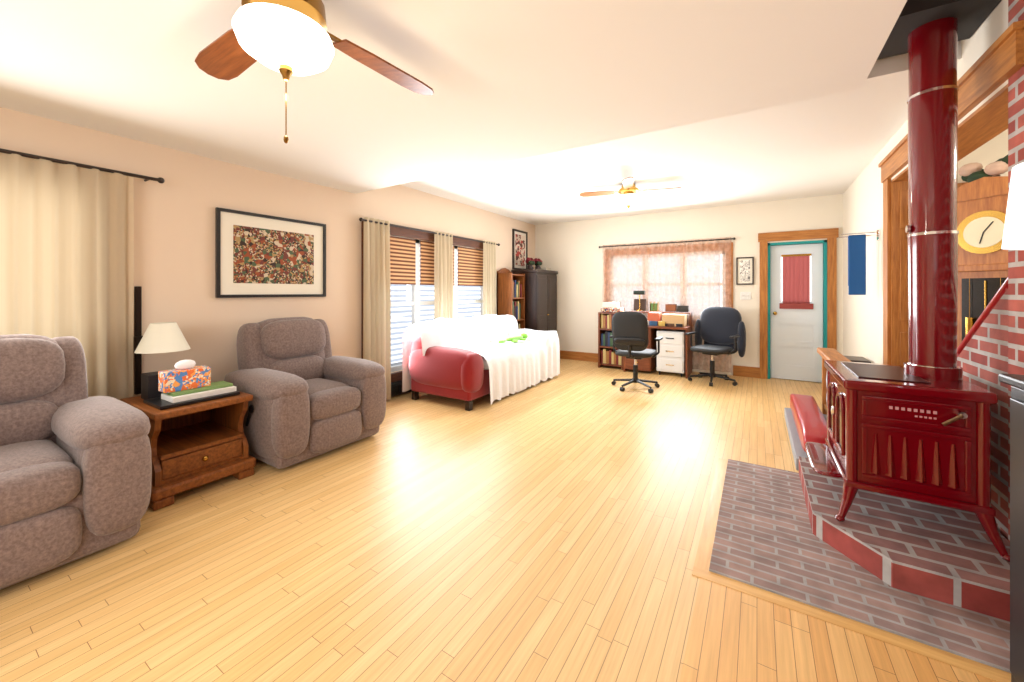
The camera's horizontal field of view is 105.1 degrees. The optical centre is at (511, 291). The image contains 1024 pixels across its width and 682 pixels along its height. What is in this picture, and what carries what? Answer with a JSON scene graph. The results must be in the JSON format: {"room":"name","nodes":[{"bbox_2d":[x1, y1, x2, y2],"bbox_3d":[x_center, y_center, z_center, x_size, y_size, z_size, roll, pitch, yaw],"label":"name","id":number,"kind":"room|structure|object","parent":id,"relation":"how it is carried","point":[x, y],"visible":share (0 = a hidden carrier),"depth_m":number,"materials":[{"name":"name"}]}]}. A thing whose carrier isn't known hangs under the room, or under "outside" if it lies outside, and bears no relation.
{"room":"living room","nodes":[
{"label":"living room","id":0,"kind":"room"},
{"bbox_2d":[134,286,190,394],"bbox_3d":[-2.513,0.350,2.808,0.399,0.780,0.300,0,0,32],"label":"lamp","id":1,"kind":"object","parent":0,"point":[162,337],"visible":0.98,"depth_m":2.76,"materials":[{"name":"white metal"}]},
{"bbox_2d":[0,107,534,396],"bbox_3d":[-1.978,-0.200,4.184,0.150,3.000,9.300,0,0,32],"label":"wall","id":2,"kind":"structure","parent":0,"point":[174,245],"depth_m":3.25,"materials":[{"name":"beige paint"}]},
{"bbox_2d":[0,148,164,399],"bbox_3d":[-3.234,0.104,1.904,0.136,1.892,2.402,0,0,32],"label":"curtain","id":3,"kind":"object","parent":2,"relation":"hanging from","point":[66,248],"visible":0.75,"depth_m":2.50,"materials":[{"name":"beige fabric"}]},
{"bbox_2d":[215,207,325,297],"bbox_3d":[-2.195,-0.325,3.665,0.028,0.750,0.970,0,0,32],"label":"picture","id":4,"kind":"object","parent":2,"relation":"attached to","point":[259,255],"visible":0.96,"depth_m":3.59,"materials":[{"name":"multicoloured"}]},
{"bbox_2d":[391,380,411,396],"bbox_3d":[-0.998,1.195,5.546,0.070,0.190,2.390,0,0,32],"label":"baseboard heater","id":5,"kind":"object","parent":2,"relation":"attached to","point":[396,387],"visible":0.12,"depth_m":4.84,"materials":[{"name":"black metal"}]},
{"bbox_2d":[361,221,482,381],"bbox_3d":[-1.048,0.135,5.578,0.150,1.930,2.590,0,0,32],"label":"window","id":6,"kind":"structure","parent":2,"relation":"in","point":[416,302],"depth_m":5.24,"materials":[{"name":"brown wood"}]},
{"bbox_2d":[359,217,499,399],"bbox_3d":[-0.948,0.220,5.503,0.090,2.120,2.774,0,0,32],"label":"curtain","id":7,"kind":"object","parent":6,"relation":"hanging from","point":[376,302],"visible":0.71,"depth_m":4.65,"materials":[{"name":"beige fabric"}]},
{"bbox_2d":[390,236,482,285],"bbox_3d":[-1.050,-0.393,5.580,0.025,0.595,2.250,0,0,32],"label":"window blind","id":8,"kind":"object","parent":6,"relation":"attached to","point":[403,262],"visible":0.6,"depth_m":5.34,"materials":[{"name":"brown wood"}]},
{"bbox_2d":[512,229,527,269],"bbox_3d":[0.155,-0.785,7.426,0.028,0.750,0.520,0,0,32],"label":"picture","id":9,"kind":"object","parent":2,"relation":"attached to","point":[519,247],"visible":0.94,"depth_m":7.40,"materials":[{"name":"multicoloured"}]},
{"bbox_2d":[0,359,821,681],"bbox_3d":[0.757,1.350,2.475,6.600,0.100,9.300,0,0,32],"label":"floor","id":10,"kind":"structure","parent":0,"point":[546,531],"depth_m":1.93,"materials":[{"name":"brown wood"}]},
{"bbox_2d":[0,334,151,589],"bbox_3d":[-2.514,0.755,1.883,0.940,1.050,1.020,0,0,32],"label":"recliner","id":11,"kind":"object","parent":10,"relation":"on","point":[75,471],"visible":1,"depth_m":1.93,"materials":[{"name":"grey fabric"}]},
{"bbox_2d":[120,390,255,510],"bbox_3d":[-2.256,1.015,2.730,0.690,0.570,0.570,0,0,32],"label":"end table","id":12,"kind":"object","parent":10,"relation":"on","point":[194,445],"visible":0.73,"depth_m":2.61,"materials":[{"name":"brown wood"}]},
{"bbox_2d":[141,360,239,409],"bbox_3d":[-2.239,0.593,2.720,0.460,0.269,0.440,0,0,32],"label":"tray","id":13,"kind":"object","parent":12,"relation":"on","point":[185,382],"visible":1,"depth_m":2.62,"materials":[{"name":"black"}]},
{"bbox_2d":[224,317,385,468],"bbox_3d":[-1.762,0.755,3.371,0.940,1.050,1.020,0,0,32],"label":"recliner","id":14,"kind":"object","parent":10,"relation":"on","point":[305,388],"visible":0.94,"depth_m":3.18,"materials":[{"name":"grey fabric"}]},
{"bbox_2d":[402,314,559,410],"bbox_3d":[-0.291,0.818,5.358,1.090,0.964,2.180,0,0,32],"label":"sofa","id":15,"kind":"object","parent":10,"relation":"on","point":[468,361],"visible":0.98,"depth_m":4.78,"materials":[{"name":"white fabric"}]},
{"bbox_2d":[498,333,527,343],"bbox_3d":[0.048,0.658,5.574,0.180,0.100,0.705,0,0,32],"label":"plush toy","id":16,"kind":"object","parent":15,"relation":"on","point":[521,337],"visible":1,"depth_m":5.57,"materials":[{"name":"green fabric"}]},
{"bbox_2d":[497,268,524,328],"bbox_3d":[-0.013,0.440,6.848,0.300,1.720,0.440,0,0,32],"label":"bookcase","id":17,"kind":"object","parent":10,"relation":"on","point":[510,293],"visible":0.48,"depth_m":6.72,"materials":[{"name":"brown wood"}]},
{"bbox_2d":[511,269,557,330],"bbox_3d":[0.443,0.450,7.359,0.542,1.700,0.870,0,0,32],"label":"armoire","id":18,"kind":"object","parent":10,"relation":"on","point":[540,299],"visible":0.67,"depth_m":7.01,"materials":[{"name":"brown wood"}]},
{"bbox_2d":[525,257,550,269],"bbox_3d":[0.458,-0.517,7.394,0.300,0.230,0.614,0,0,32],"label":"decor","id":19,"kind":"object","parent":18,"relation":"on","point":[530,262],"visible":0.94,"depth_m":7.28,"materials":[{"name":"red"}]},
{"bbox_2d":[598,302,624,369],"bbox_3d":[1.771,0.740,6.806,0.430,1.120,0.420,0,0,32],"label":"bookcase","id":20,"kind":"object","parent":10,"relation":"on","point":[607,356],"visible":0.6,"depth_m":6.72,"materials":[{"name":"brown wood"}]},
{"bbox_2d":[609,311,662,392],"bbox_3d":[1.669,0.776,5.313,0.655,1.048,0.660,0,0,32],"label":"mesh office chair","id":21,"kind":"object","parent":10,"relation":"on","point":[629,336],"visible":1,"depth_m":5.08,"materials":[{"name":"black fabric"}]},
{"bbox_2d":[623,310,691,378],"bbox_3d":[2.350,0.812,6.355,0.970,0.975,0.570,0,0,32],"label":"desk","id":22,"kind":"object","parent":10,"relation":"on","point":[646,364],"visible":0.5,"depth_m":6.20,"materials":[{"name":"brown wood"}]},
{"bbox_2d":[633,291,688,326],"bbox_3d":[2.342,0.256,6.372,0.922,0.554,0.524,0,0,32],"label":"clutter","id":23,"kind":"object","parent":22,"relation":"on","point":[661,319],"visible":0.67,"depth_m":6.26,"materials":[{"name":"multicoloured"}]},
{"bbox_2d":[657,329,684,376],"bbox_3d":[2.552,0.955,6.235,0.400,0.690,0.480,0,0,32],"label":"drawer unit","id":24,"kind":"object","parent":10,"relation":"on","point":[671,356],"visible":0.81,"depth_m":6.03,"materials":[{"name":"white paint"}]},
{"bbox_2d":[685,307,745,386],"bbox_3d":[2.915,0.761,5.685,0.713,1.077,0.710,0,0,-43],"label":"office chair","id":25,"kind":"object","parent":10,"relation":"on","point":[720,330],"visible":1,"depth_m":5.72,"materials":[{"name":"black plastic"}]},
{"bbox_2d":[784,347,851,470],"bbox_3d":[2.635,0.930,3.377,0.410,0.740,1.480,0,0,32],"label":"bench","id":26,"kind":"object","parent":10,"relation":"on","point":[805,418],"visible":0.27,"depth_m":3.33,"materials":[{"name":"red paint"}]},
{"bbox_2d":[679,458,1010,681],"bbox_3d":[0.705,1.294,0.426,1.255,0.012,5.430,0,0,32],"label":"floor","id":27,"kind":"structure","parent":10,"relation":"on","point":[785,593],"depth_m":1.57,"materials":[{"name":"brick"}]},
{"bbox_2d":[799,456,1009,621],"bbox_3d":[2.062,1.229,2.120,0.750,0.118,1.120,0,0,32],"label":"hearth","id":28,"kind":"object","parent":27,"relation":"on","point":[949,555],"depth_m":1.84,"materials":[{"name":"brick"}]},
{"bbox_2d":[805,0,1009,561],"bbox_3d":[2.099,-0.196,2.179,0.740,2.729,0.790,0,0,32],"label":"wood stove","id":29,"kind":"object","parent":28,"relation":"on","point":[917,427],"visible":1,"depth_m":2.00,"materials":[{"name":"red metal"}]},
{"bbox_2d":[843,355,870,362],"bbox_3d":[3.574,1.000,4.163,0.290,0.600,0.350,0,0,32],"label":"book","id":30,"kind":"object","parent":10,"relation":"on","point":[857,359],"visible":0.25,"depth_m":4.06,"materials":[{"name":"white paper"}]},
{"bbox_2d":[957,155,1007,346],"bbox_3d":[3.530,0.160,2.861,0.287,2.280,0.480,0,0,-13],"label":"grandfather clock","id":31,"kind":"object","parent":10,"relation":"on","point":[982,197],"visible":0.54,"depth_m":2.86,"materials":[{"name":"brown wood"}]},
{"bbox_2d":[999,377,1023,681],"bbox_3d":[1.409,0.800,0.682,0.292,1.000,1.250,0,0,32],"label":"base cabinet","id":32,"kind":"object","parent":10,"relation":"on","point":[1015,382],"depth_m":1.23,"materials":[{"name":"black"}]},
{"bbox_2d":[1001,162,1023,249],"bbox_3d":[1.611,-0.052,1.069,0.350,0.640,0.350,0,0,32],"label":"table lamp","id":33,"kind":"object","parent":32,"relation":"on","point":[1013,235],"visible":1,"depth_m":1.14,"materials":[{"name":"white fabric"}]},
{"bbox_2d":[0,0,906,193],"bbox_3d":[-1.308,-1.400,1.200,4.450,0.600,4.950,0,0,32],"label":"ceiling","id":34,"kind":"structure","parent":0,"point":[508,80],"depth_m":2.00,"materials":[{"name":"white paint"}]},
{"bbox_2d":[195,0,433,142],"bbox_3d":[-0.763,-0.800,1.326,0.976,0.599,0.976,0,0,-11],"label":"fan","id":35,"kind":"object","parent":34,"relation":"hanging from","point":[287,39],"visible":1,"depth_m":1.31,"materials":[{"name":"white glass"}]},
{"bbox_2d":[399,41,960,224],"bbox_3d":[0.757,-1.525,2.475,6.600,0.350,9.300,0,0,32],"label":"ceiling","id":36,"kind":"structure","parent":0,"point":[833,144],"depth_m":4.16,"materials":[{"name":"white paint"}]},
{"bbox_2d":[579,177,680,208],"bbox_3d":[1.461,-1.194,4.924,0.898,0.311,0.898,0,0,-28],"label":"fan","id":37,"kind":"object","parent":36,"relation":"hanging from","point":[629,189],"visible":1,"depth_m":4.86,"materials":[{"name":"white glass"}]},
{"bbox_2d":[535,194,842,376],"bbox_3d":[2.673,-0.200,6.702,5.070,3.000,0.200,0,0,32],"label":"wall","id":38,"kind":"structure","parent":0,"point":[571,253],"depth_m":6.53,"materials":[{"name":"beige paint"}]},
{"bbox_2d":[560,350,597,361],"bbox_3d":[1.317,1.220,7.420,0.890,0.160,0.020,0,0,32],"label":"baseboard","id":39,"kind":"structure","parent":38,"relation":"attached to","point":[571,355],"depth_m":7.43,"materials":[{"name":"brown wood"}]},
{"bbox_2d":[599,237,735,372],"bbox_3d":[2.517,0.200,6.623,2.188,2.100,0.040,0,0,32],"label":"curtain","id":40,"kind":"object","parent":38,"relation":"hanging from","point":[722,269],"visible":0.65,"depth_m":6.50,"materials":[{"name":"white fabric"}]},
{"bbox_2d":[604,242,732,325],"bbox_3d":[2.588,-0.090,6.680,2.090,1.360,0.128,0,0,32],"label":"window","id":41,"kind":"structure","parent":38,"relation":"in","point":[711,249],"depth_m":6.49,"materials":[{"name":"glass"}]},
{"bbox_2d":[736,257,753,284],"bbox_3d":[3.565,-0.320,6.008,0.230,0.420,0.028,0,0,32],"label":"picture","id":42,"kind":"object","parent":38,"relation":"attached to","point":[744,270],"visible":0.98,"depth_m":6.00,"materials":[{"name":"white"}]},
{"bbox_2d":[740,292,750,299],"bbox_3d":[3.577,0.060,6.007,0.140,0.120,0.021,0,0,32],"label":"switch plate","id":43,"kind":"object","parent":38,"relation":"attached to","point":[745,295],"visible":1,"depth_m":6.01,"materials":[{"name":"white plastic"}]},
{"bbox_2d":[733,365,759,377],"bbox_3d":[3.581,1.220,6.005,0.350,0.160,0.020,0,0,32],"label":"baseboard","id":44,"kind":"structure","parent":38,"relation":"attached to","point":[747,371],"depth_m":5.99,"materials":[{"name":"brown wood"}]},
{"bbox_2d":[758,228,838,382],"bbox_3d":[4.144,0.210,5.726,0.940,2.180,0.175,0,0,32],"label":"door","id":45,"kind":"structure","parent":38,"relation":"attached to","point":[803,301],"depth_m":5.72,"materials":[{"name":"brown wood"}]},
{"bbox_2d":[843,0,1023,541],"bbox_3d":[2.279,-0.200,1.524,0.250,3.000,9.000,0,0,32],"label":"wall","id":46,"kind":"structure","parent":0,"point":[862,314],"depth_m":3.61,"materials":[{"name":"paint"}]},
{"bbox_2d":[839,229,879,294],"bbox_3d":[3.423,-0.285,3.875,0.300,0.630,0.080,0,0,32],"label":"towel rack","id":47,"kind":"object","parent":46,"relation":"attached to","point":[856,264],"visible":1,"depth_m":3.86,"materials":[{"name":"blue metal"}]},
{"bbox_2d":[878,20,1023,365],"bbox_3d":[2.920,0.060,2.597,0.300,2.480,2.260,0,0,32],"label":"trim","id":48,"kind":"structure","parent":46,"relation":"attached to","point":[996,65],"depth_m":3.08,"materials":[{"name":"brown wood"}]},
{"bbox_2d":[957,129,1007,182],"bbox_3d":[4.136,-0.200,3.099,1.230,3.000,0.120,0,0,32],"label":"wall","id":49,"kind":"structure","parent":0,"point":[994,149],"depth_m":3.18,"materials":[{"name":"beige paint"}]},
{"bbox_2d":[957,182,967,188],"bbox_3d":[3.890,0.195,3.141,0.730,2.190,0.050,0,0,32],"label":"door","id":50,"kind":"structure","parent":49,"relation":"in","point":[959,185],"depth_m":3.24,"materials":[{"name":"brown wood"}]},
{"bbox_2d":[957,289,1007,539],"bbox_3d":[2.676,0.620,2.160,0.210,1.360,0.900,0,0,32],"label":"brick wall","id":51,"kind":"structure","parent":0,"point":[982,359],"depth_m":1.97,"materials":[{"name":"red brick"}]},
{"bbox_2d":[957,277,1007,356],"bbox_3d":[2.597,0.165,2.174,0.042,0.774,1.044,0,0,32],"label":"stair rail","id":52,"kind":"object","parent":51,"relation":"attached to","point":[998,295],"visible":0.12,"depth_m":2.13,"materials":[{"name":"red paint"}]},
{"label":"outside","id":53,"kind":"structure","parent":0,"visible":0},
{"bbox_2d":[390,250,721,365],"bbox_3d":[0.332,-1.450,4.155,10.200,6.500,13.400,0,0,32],"label":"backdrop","id":54,"kind":"structure","parent":53,"point":[428,310],"depth_m":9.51,"materials":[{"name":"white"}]}
]}

